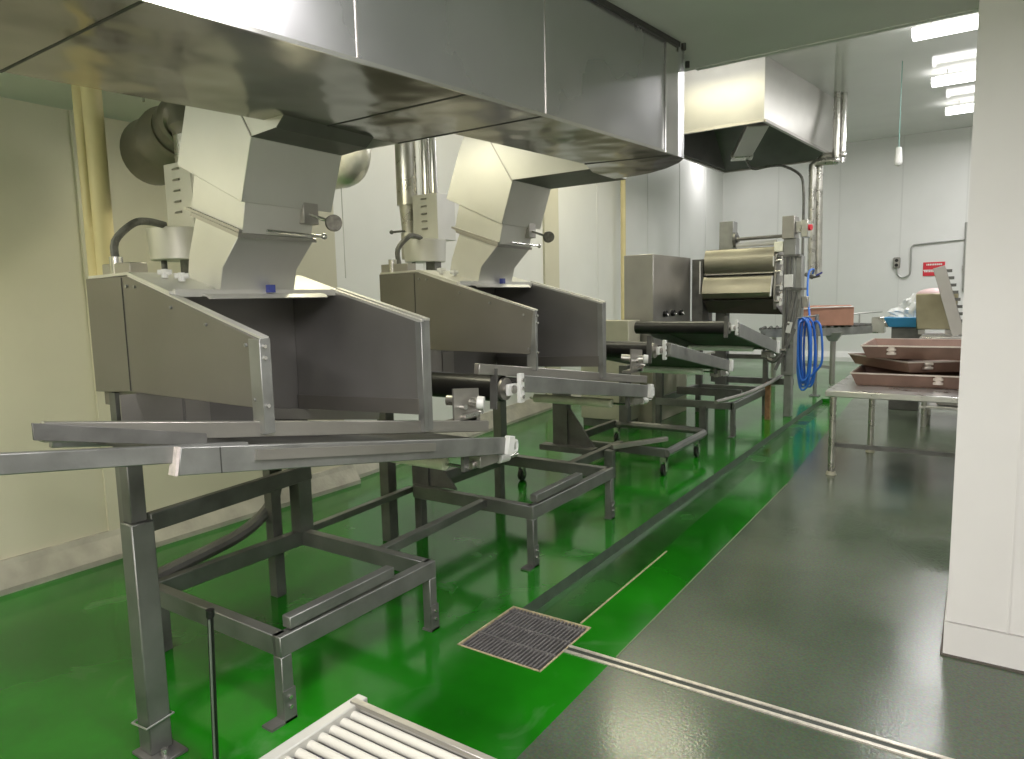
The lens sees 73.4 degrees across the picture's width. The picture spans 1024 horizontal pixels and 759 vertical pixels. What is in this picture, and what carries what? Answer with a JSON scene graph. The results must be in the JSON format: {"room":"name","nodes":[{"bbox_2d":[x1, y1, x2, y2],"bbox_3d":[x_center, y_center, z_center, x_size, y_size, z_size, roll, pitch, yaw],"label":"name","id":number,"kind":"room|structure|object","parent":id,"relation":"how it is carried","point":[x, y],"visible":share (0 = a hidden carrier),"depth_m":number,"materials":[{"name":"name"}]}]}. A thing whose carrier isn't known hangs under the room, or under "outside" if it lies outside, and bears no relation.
{"room":"factory floor","nodes":[
{"label":"factory floor","id":0,"kind":"room"},
{"bbox_2d":[316,733,402,758],"bbox_3d":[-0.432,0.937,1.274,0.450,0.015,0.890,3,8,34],"label":"roller","id":1,"kind":"object","parent":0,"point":[353,733],"depth_m":1.64,"materials":[{"name":"grey"}]},
{"bbox_2d":[0,97,722,559],"bbox_3d":[-0.066,-1.886,8.675,0.375,4.950,20.614,3,8,31],"label":"wall","id":2,"kind":"structure","parent":0,"point":[46,370],"depth_m":4.38,"materials":[{"name":"white paint"}]},
{"bbox_2d":[69,110,560,530],"bbox_3d":[-1.495,-1.587,6.375,0.184,4.950,8.773,2,8,30],"label":"trim","id":3,"kind":"structure","parent":2,"relation":"attached to","point":[550,220],"depth_m":4.46,"materials":[{"name":"white metal"}]},
{"bbox_2d":[0,351,714,596],"bbox_3d":[0.038,0.470,8.914,0.497,0.210,20.620,3,8,31],"label":"baseboard","id":4,"kind":"structure","parent":2,"relation":"attached to","point":[30,569],"depth_m":4.68,"materials":[{"name":"concrete"}]},
{"bbox_2d":[419,127,971,352],"bbox_3d":[3.087,-2.516,12.617,12.872,4.750,4.301,-6,8,-35],"label":"trim","id":5,"kind":"structure","parent":2,"relation":"attached to","point":[424,264],"depth_m":14.93,"materials":[{"name":"white metal"}]},
{"bbox_2d":[0,0,978,121],"bbox_3d":[-0.173,-2.318,0.269,10.800,2.150,6.750,3,8,34],"label":"ceiling","id":6,"kind":"structure","parent":0,"point":[712,31],"depth_m":3.08,"materials":[{"name":"white paint"}]},
{"bbox_2d":[71,85,96,275],"bbox_3d":[-2.315,-0.789,3.778,0.056,1.600,0.056,3,8,34],"label":"vertical pipe","id":7,"kind":"object","parent":6,"relation":"hanging from","point":[76,92],"visible":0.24,"depth_m":3.72,"materials":[{"name":"metal"}]},
{"bbox_2d":[80,86,113,274],"bbox_3d":[-2.195,-0.782,3.697,0.096,1.600,0.096,3,8,34],"label":"vertical pipe","id":8,"kind":"object","parent":6,"relation":"hanging from","point":[92,102],"visible":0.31,"depth_m":3.63,"materials":[{"name":"metal"}]},
{"bbox_2d":[0,0,689,178],"bbox_3d":[-0.846,-1.160,2.034,0.803,0.526,4.800,5,9,41],"label":"exhaust hood","id":9,"kind":"object","parent":6,"relation":"hanging from","point":[592,83],"visible":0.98,"depth_m":2.23,"materials":[{"name":"metal"}]},
{"bbox_2d":[379,136,625,378],"bbox_3d":[-0.073,-0.744,4.386,1.525,1.650,0.953,3,8,34],"label":"machine","id":10,"kind":"object","parent":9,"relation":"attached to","point":[477,311],"visible":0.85,"depth_m":4.24,"materials":[{"name":"metal"}]},
{"bbox_2d":[389,137,455,269],"bbox_3d":[-0.744,-1.246,4.841,0.450,1.008,0.577,3,8,34],"label":"pipes","id":11,"kind":"object","parent":10,"relation":"on","point":[427,219],"visible":0.89,"depth_m":4.90,"materials":[{"name":"metal"}]},
{"bbox_2d":[335,149,370,277],"bbox_3d":[-1.093,-1.133,4.102,0.620,1.054,0.196,2,8,29],"label":"duct","id":12,"kind":"object","parent":6,"relation":"hanging from","point":[354,166],"visible":0.31,"depth_m":3.94,"materials":[{"name":"silver metal"}]},
{"bbox_2d":[0,358,1023,758],"bbox_3d":[3.810,0.846,6.461,10.800,0.140,20.700,3,8,34],"label":"floor","id":13,"kind":"structure","parent":0,"point":[828,604],"depth_m":3.44,"materials":[{"name":"grey concrete"}]},
{"bbox_2d":[119,466,187,758],"bbox_3d":[-1.287,0.805,2.426,0.164,1.100,0.120,3,8,34],"label":"support post","id":14,"kind":"object","parent":13,"relation":"on","point":[137,531],"visible":0.93,"depth_m":2.42,"materials":[{"name":"metal"}]},
{"bbox_2d":[0,388,518,475],"bbox_3d":[-1.110,0.281,2.731,0.903,0.586,2.968,3,8,34],"label":"conveyor","id":15,"kind":"object","parent":14,"relation":"on","point":[361,437],"visible":0.94,"depth_m":2.57,"materials":[{"name":"metal"}]},
{"bbox_2d":[31,423,206,444],"bbox_3d":[-1.120,0.164,2.007,0.008,0.153,0.485,3,8,34],"label":"plate","id":16,"kind":"object","parent":15,"relation":"attached to","point":[40,432],"visible":0.92,"depth_m":1.96,"materials":[{"name":"metal"}]},
{"bbox_2d":[86,106,432,434],"bbox_3d":[-1.160,-0.533,2.999,1.286,1.700,0.953,3,8,34],"label":"machine","id":17,"kind":"object","parent":15,"relation":"on","point":[239,335],"visible":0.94,"depth_m":2.86,"materials":[{"name":"metal"}]},
{"bbox_2d":[110,98,194,272],"bbox_3d":[-1.761,-1.049,3.561,0.517,1.058,1.000,-4,7,-23],"label":"duct pipe","id":18,"kind":"object","parent":17,"relation":"on","point":[150,144],"visible":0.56,"depth_m":3.38,"materials":[{"name":"metal"}]},
{"bbox_2d":[205,608,218,758],"bbox_3d":[-1.020,1.060,2.345,0.094,0.600,0.060,3,8,34],"label":"rod","id":19,"kind":"object","parent":13,"relation":"on","point":[210,612],"visible":1,"depth_m":2.32,"materials":[{"name":"black metal"}]},
{"bbox_2d":[115,420,439,732],"bbox_3d":[-1.090,0.756,3.240,1.104,1.000,1.000,3,8,34],"label":"stand","id":20,"kind":"object","parent":13,"relation":"on","point":[321,616],"visible":0.83,"depth_m":3.26,"materials":[{"name":"metal"}]},
{"bbox_2d":[259,694,495,758],"bbox_3d":[-0.429,1.167,1.298,0.520,0.603,0.905,3,8,34],"label":"conveyor","id":21,"kind":"object","parent":13,"relation":"on","point":[357,728],"visible":1,"depth_m":1.60,"materials":[{"name":"grey metal"}]},
{"bbox_2d":[313,400,614,570],"bbox_3d":[-0.283,0.566,4.466,1.148,1.060,1.991,3,8,34],"label":"stand","id":22,"kind":"object","parent":13,"relation":"on","point":[428,483],"visible":0.81,"depth_m":4.55,"materials":[{"name":"metal"}]},
{"bbox_2d":[457,606,590,671],"bbox_3d":[0.065,1.239,3.291,0.458,0.028,0.474,3,8,34],"label":"floor grate","id":23,"kind":"object","parent":13,"relation":"in","point":[526,638],"visible":0.85,"depth_m":3.28,"materials":[{"name":"metal"}]},
{"bbox_2d":[431,349,654,408],"bbox_3d":[0.119,0.028,4.594,0.963,0.496,2.217,3,8,34],"label":"conveyor","id":24,"kind":"object","parent":13,"relation":"on","point":[491,380],"visible":0.93,"depth_m":4.04,"materials":[{"name":"metal"}]},
{"bbox_2d":[581,320,639,428],"bbox_3d":[1.232,-0.080,8.606,0.650,1.320,0.350,3,8,34],"label":"cabinet","id":25,"kind":"object","parent":13,"relation":"on","point":[616,330],"visible":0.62,"depth_m":8.43,"materials":[{"name":"beige metal"}]},
{"bbox_2d":[517,365,706,479],"bbox_3d":[1.022,0.398,6.526,1.119,0.860,2.092,3,8,34],"label":"stand","id":26,"kind":"object","parent":13,"relation":"on","point":[569,436],"visible":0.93,"depth_m":6.28,"materials":[{"name":"metal"}]},
{"bbox_2d":[620,180,625,319],"bbox_3d":[1.924,-2.304,11.886,0.090,4.950,0.090,3,8,34],"label":"vertical pipe","id":27,"kind":"object","parent":13,"relation":"on","point":[622,182],"visible":0.32,"depth_m":11.83,"materials":[{"name":"silver metal"}]},
{"bbox_2d":[580,551,666,623],"bbox_3d":[0.659,1.145,3.873,0.009,0.003,1.140,3,8,34],"label":"trim","id":28,"kind":"structure","parent":13,"relation":"on","point":[636,576],"depth_m":3.78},
{"bbox_2d":[624,254,690,422],"bbox_3d":[1.978,-0.556,9.113,0.458,2.115,1.320,3,8,34],"label":"tall cabinet","id":29,"kind":"object","parent":13,"relation":"on","point":[656,287],"visible":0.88,"depth_m":8.65,"materials":[{"name":"grey metal"}]},
{"bbox_2d":[606,336,733,376],"bbox_3d":[1.289,-0.206,6.316,0.963,0.514,2.086,3,8,34],"label":"conveyor","id":30,"kind":"object","parent":13,"relation":"on","point":[672,358],"visible":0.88,"depth_m":6.11,"materials":[{"name":"metal"}]},
{"bbox_2d":[616,483,787,656],"bbox_3d":[1.401,1.063,4.453,0.006,0.004,3.340,3,8,34],"label":"trim","id":31,"kind":"structure","parent":13,"relation":"on","point":[787,483],"depth_m":3.79,"materials":[{"name":"green"}]},
{"bbox_2d":[655,350,783,437],"bbox_3d":[2.852,0.005,8.944,1.127,1.000,3.906,3,8,34],"label":"stand","id":32,"kind":"object","parent":13,"relation":"on","point":[731,392],"visible":0.91,"depth_m":8.29,"materials":[{"name":"metal"}]},
{"bbox_2d":[634,316,779,357],"bbox_3d":[2.315,-0.475,7.931,1.083,0.569,2.086,3,8,34],"label":"conveyor","id":33,"kind":"object","parent":32,"relation":"on","point":[694,335],"visible":0.98,"depth_m":7.59,"materials":[{"name":"metal"}]},
{"bbox_2d":[692,215,812,416],"bbox_3d":[3.179,-0.823,9.186,1.525,2.575,0.660,3,8,34],"label":"machine","id":34,"kind":"object","parent":13,"relation":"on","point":[771,278],"visible":0.84,"depth_m":8.99,"materials":[{"name":"metal"}]},
{"bbox_2d":[562,644,952,758],"bbox_3d":[2.279,1.348,1.799,4.900,0.006,0.064,3,8,34],"label":"trim","id":35,"kind":"structure","parent":13,"relation":"on","point":[892,746],"depth_m":2.67,"materials":[{"name":"grey metal"}]},
{"bbox_2d":[798,314,819,396],"bbox_3d":[4.540,-0.355,10.551,0.606,1.270,0.181,-6,8,-34],"label":"rack","id":36,"kind":"object","parent":13,"relation":"on","point":[816,316],"visible":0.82,"depth_m":10.63,"materials":[{"name":"metal"}]},
{"bbox_2d":[759,311,887,386],"bbox_3d":[5.407,-0.536,12.006,2.651,1.254,1.032,-4,7,-19],"label":"conveyor","id":37,"kind":"object","parent":13,"relation":"on","point":[878,325],"visible":0.66,"depth_m":11.68,"materials":[{"name":"metal"}]},
{"bbox_2d":[803,305,853,325],"bbox_3d":[5.291,-1.108,11.855,1.009,0.340,0.570,0,7,14],"label":"carton","id":38,"kind":"object","parent":37,"relation":"on","point":[829,315],"visible":0.6,"depth_m":11.59,"materials":[{"name":"pink plastic"}]},
{"bbox_2d":[825,375,958,475],"bbox_3d":[3.974,0.445,6.017,2.070,0.752,1.360,3,8,34],"label":"steel table","id":39,"kind":"object","parent":13,"relation":"on","point":[847,387],"visible":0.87,"depth_m":5.92,"materials":[{"name":"silver metal"}]},
{"bbox_2d":[850,365,959,388],"bbox_3d":[3.893,-0.018,6.226,1.404,0.118,0.812,3,8,34],"label":"food tray","id":40,"kind":"object","parent":39,"relation":"on","point":[863,374],"visible":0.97,"depth_m":6.13,"materials":[{"name":"brown plastic"}]},
{"bbox_2d":[848,353,959,372],"bbox_3d":[3.978,-0.175,6.498,1.104,0.104,1.012,-2,7,-2],"label":"food tray","id":41,"kind":"object","parent":40,"relation":"on","point":[904,365],"visible":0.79,"depth_m":6.10,"materials":[{"name":"brown plastic"}]},
{"bbox_2d":[860,338,960,359],"bbox_3d":[4.068,-0.282,6.355,1.423,0.121,1.132,3,8,34],"label":"food tray","id":42,"kind":"object","parent":41,"relation":"on","point":[887,348],"visible":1,"depth_m":6.18,"materials":[{"name":"brown plastic"}]},
{"bbox_2d":[884,317,921,410],"bbox_3d":[5.320,-0.222,9.338,0.475,1.250,0.444,3,8,34],"label":"crate","id":43,"kind":"object","parent":13,"relation":"on","point":[902,327],"visible":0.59,"depth_m":9.20,"materials":[{"name":"blue plastic"}]},
{"bbox_2d":[884,317,915,326],"bbox_3d":[5.307,-0.778,9.273,0.475,0.130,0.444,3,8,34],"label":"tub","id":44,"kind":"object","parent":43,"relation":"in","point":[891,321],"depth_m":9.13,"materials":[{"name":"blue plastic"}]},
{"bbox_2d":[888,293,915,316],"bbox_3d":[5.353,-0.970,9.267,0.403,0.402,0.451,-5,7,-27],"label":"plastic bag","id":45,"kind":"object","parent":43,"relation":"in","point":[907,308],"visible":0.59,"depth_m":9.14,"materials":[{"name":"clear plastic"}]},
{"bbox_2d":[919,332,961,426],"bbox_3d":[5.821,0.008,8.085,1.750,1.060,1.200,3,8,34],"label":"table","id":46,"kind":"object","parent":13,"relation":"on","point":[926,407],"visible":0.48,"depth_m":8.09,"materials":[{"name":"metal"}]},
{"bbox_2d":[916,288,958,334],"bbox_3d":[5.291,-0.858,8.575,0.454,0.570,0.439,3,8,34],"label":"bin","id":47,"kind":"object","parent":46,"relation":"on","point":[930,312],"visible":0.67,"depth_m":8.43,"materials":[{"name":"beige plastic"}]},
{"bbox_2d":[919,402,957,410],"bbox_3d":[5.825,0.299,8.133,1.670,0.030,1.180,3,8,34],"label":"shelf","id":48,"kind":"object","parent":46,"relation":"attached to","point":[929,405],"depth_m":8.06,"materials":[{"name":"metal"}]},
{"bbox_2d":[936,403,957,406],"bbox_3d":[5.479,0.176,8.218,0.650,0.210,0.800,3,8,34],"label":"rail","id":49,"kind":"object","parent":46,"relation":"on","point":[938,404],"visible":0.08,"depth_m":8.02,"materials":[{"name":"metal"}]},
{"bbox_2d":[933,265,962,335],"bbox_3d":[5.169,-0.926,8.101,0.108,0.838,0.404,-7,9,-41],"label":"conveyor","id":50,"kind":"object","parent":46,"relation":"on","point":[941,275],"visible":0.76,"depth_m":8.08,"materials":[{"name":"metal"}]},
{"bbox_2d":[940,592,1023,673],"bbox_3d":[2.673,1.204,2.957,1.386,0.008,0.748,3,8,34],"label":"trim","id":51,"kind":"structure","parent":13,"relation":"on","point":[941,647],"depth_m":2.98,"materials":[{"name":"grey"}]},
{"bbox_2d":[722,126,972,351],"bbox_3d":[9.504,-2.795,14.639,10.800,4.950,0.100,3,8,34],"label":"wall","id":52,"kind":"structure","parent":0,"point":[936,162],"depth_m":15.46,"materials":[{"name":"white paint"}]},
{"bbox_2d":[729,350,863,361],"bbox_3d":[9.667,-0.426,14.718,10.400,0.220,0.100,3,8,34],"label":"baseboard","id":53,"kind":"structure","parent":52,"relation":"attached to","point":[840,356],"depth_m":16.21,"materials":[{"name":"white"}]},
{"bbox_2d":[893,238,963,277],"bbox_3d":[9.039,-2.612,14.859,1.401,0.799,0.093,3,8,34],"label":"wall socket","id":54,"kind":"object","parent":52,"relation":"attached to","point":[896,260],"visible":0.98,"depth_m":15.07,"materials":[{"name":"metal"}]},
{"bbox_2d":[923,262,944,275],"bbox_3d":[9.127,-2.393,14.871,0.405,0.295,0.023,3,8,34],"label":"wall sign","id":55,"kind":"object","parent":52,"relation":"attached to","point":[928,267],"visible":0.76,"depth_m":14.90,"materials":[{"name":"red plastic"}]},
{"bbox_2d":[962,222,967,289],"bbox_3d":[9.563,-2.603,14.491,0.100,1.400,0.100,3,8,34],"label":"vertical conduit","id":56,"kind":"object","parent":52,"relation":"attached to","point":[966,223],"visible":0.56,"depth_m":14.47,"materials":[{"name":"silver metal"}]},
{"bbox_2d":[768,12,978,142],"bbox_3d":[5.553,-4.548,8.611,10.800,0.100,13.850,3,8,34],"label":"ceiling","id":57,"kind":"structure","parent":0,"point":[868,68],"depth_m":10.76,"materials":[{"name":"white paint"}]},
{"bbox_2d":[684,56,833,172],"bbox_3d":[4.022,-4.384,11.790,2.425,0.890,3.915,3,8,34],"label":"hood","id":58,"kind":"object","parent":57,"relation":"hanging from","point":[719,102],"visible":0.6,"depth_m":10.48,"materials":[{"name":"metal"}]},
{"bbox_2d":[730,122,769,160],"bbox_3d":[3.824,-3.839,11.121,0.360,0.208,2.062,0,7,12],"label":"light","id":59,"kind":"object","parent":58,"relation":"hanging from","point":[751,135],"visible":0.93,"depth_m":10.94,"materials":[{"name":"metal"}]},
{"bbox_2d":[745,160,804,254],"bbox_3d":[4.475,-2.708,11.497,0.351,2.257,1.626,-3,7,-14],"label":"power cable","id":60,"kind":"object","parent":59,"relation":"hanging from","point":[799,174],"visible":0.74,"depth_m":11.06,"materials":[{"name":"grey plastic"}]},
{"bbox_2d":[805,91,847,278],"bbox_3d":[5.417,-3.305,11.862,0.604,3.112,0.314,3,8,34],"label":"pipes","id":61,"kind":"object","parent":57,"relation":"hanging from","point":[838,154],"visible":0.97,"depth_m":11.89,"materials":[{"name":"metal"}]},
{"bbox_2d":[796,268,823,390],"bbox_3d":[4.789,-0.870,11.223,0.397,1.913,1.800,1,7,18],"label":"hose","id":62,"kind":"object","parent":61,"relation":"hanging from","point":[803,377],"visible":0.98,"depth_m":10.53,"materials":[{"name":"blue rubber"}]},
{"bbox_2d":[805,272,821,278],"bbox_3d":[5.285,-1.820,12.048,0.315,0.126,0.151,3,8,34],"label":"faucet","id":63,"kind":"object","parent":61,"relation":"on","point":[811,276],"depth_m":12.04,"materials":[{"name":"silver"}]},
{"bbox_2d":[894,61,902,165],"bbox_3d":[5.747,-3.926,10.172,0.110,1.505,0.110,3,8,34],"label":"pull cord","id":64,"kind":"object","parent":57,"relation":"hanging from","point":[898,153],"visible":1,"depth_m":10.20,"materials":[{"name":"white plastic"}]},
{"bbox_2d":[911,14,978,40],"bbox_3d":[6.008,-4.336,7.996,2.340,0.200,0.260,3,8,34],"label":"ceiling light","id":65,"kind":"object","parent":57,"relation":"hanging from","point":[967,23],"visible":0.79,"depth_m":8.40,"materials":[{"name":"white plastic"}]},
{"bbox_2d":[931,69,975,86],"bbox_3d":[7.441,-4.604,10.027,2.250,0.200,0.260,3,8,34],"label":"ceiling light","id":66,"kind":"object","parent":57,"relation":"hanging from","point":[965,76],"visible":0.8,"depth_m":10.44,"materials":[{"name":"white plastic"}]},
{"bbox_2d":[945,101,973,115],"bbox_3d":[8.715,-4.840,11.806,2.140,0.200,0.260,3,8,34],"label":"ceiling light","id":67,"kind":"object","parent":57,"relation":"hanging from","point":[963,108],"visible":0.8,"depth_m":12.22,"materials":[{"name":"white plastic"}]},
{"bbox_2d":[943,0,1023,670],"bbox_3d":[2.641,-0.183,2.796,1.366,2.800,0.728,3,8,34],"label":"wall pillar","id":68,"kind":"structure","parent":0,"point":[984,620],"depth_m":2.83,"materials":[{"name":"white paint"}]},
{"bbox_2d":[695,8,978,70],"bbox_3d":[1.500,-1.639,3.311,1.250,0.036,0.036,3,8,34],"label":"trim","id":69,"kind":"structure","parent":68,"relation":"attached to","point":[976,10],"depth_m":3.26,"materials":[{"name":"white metal"}]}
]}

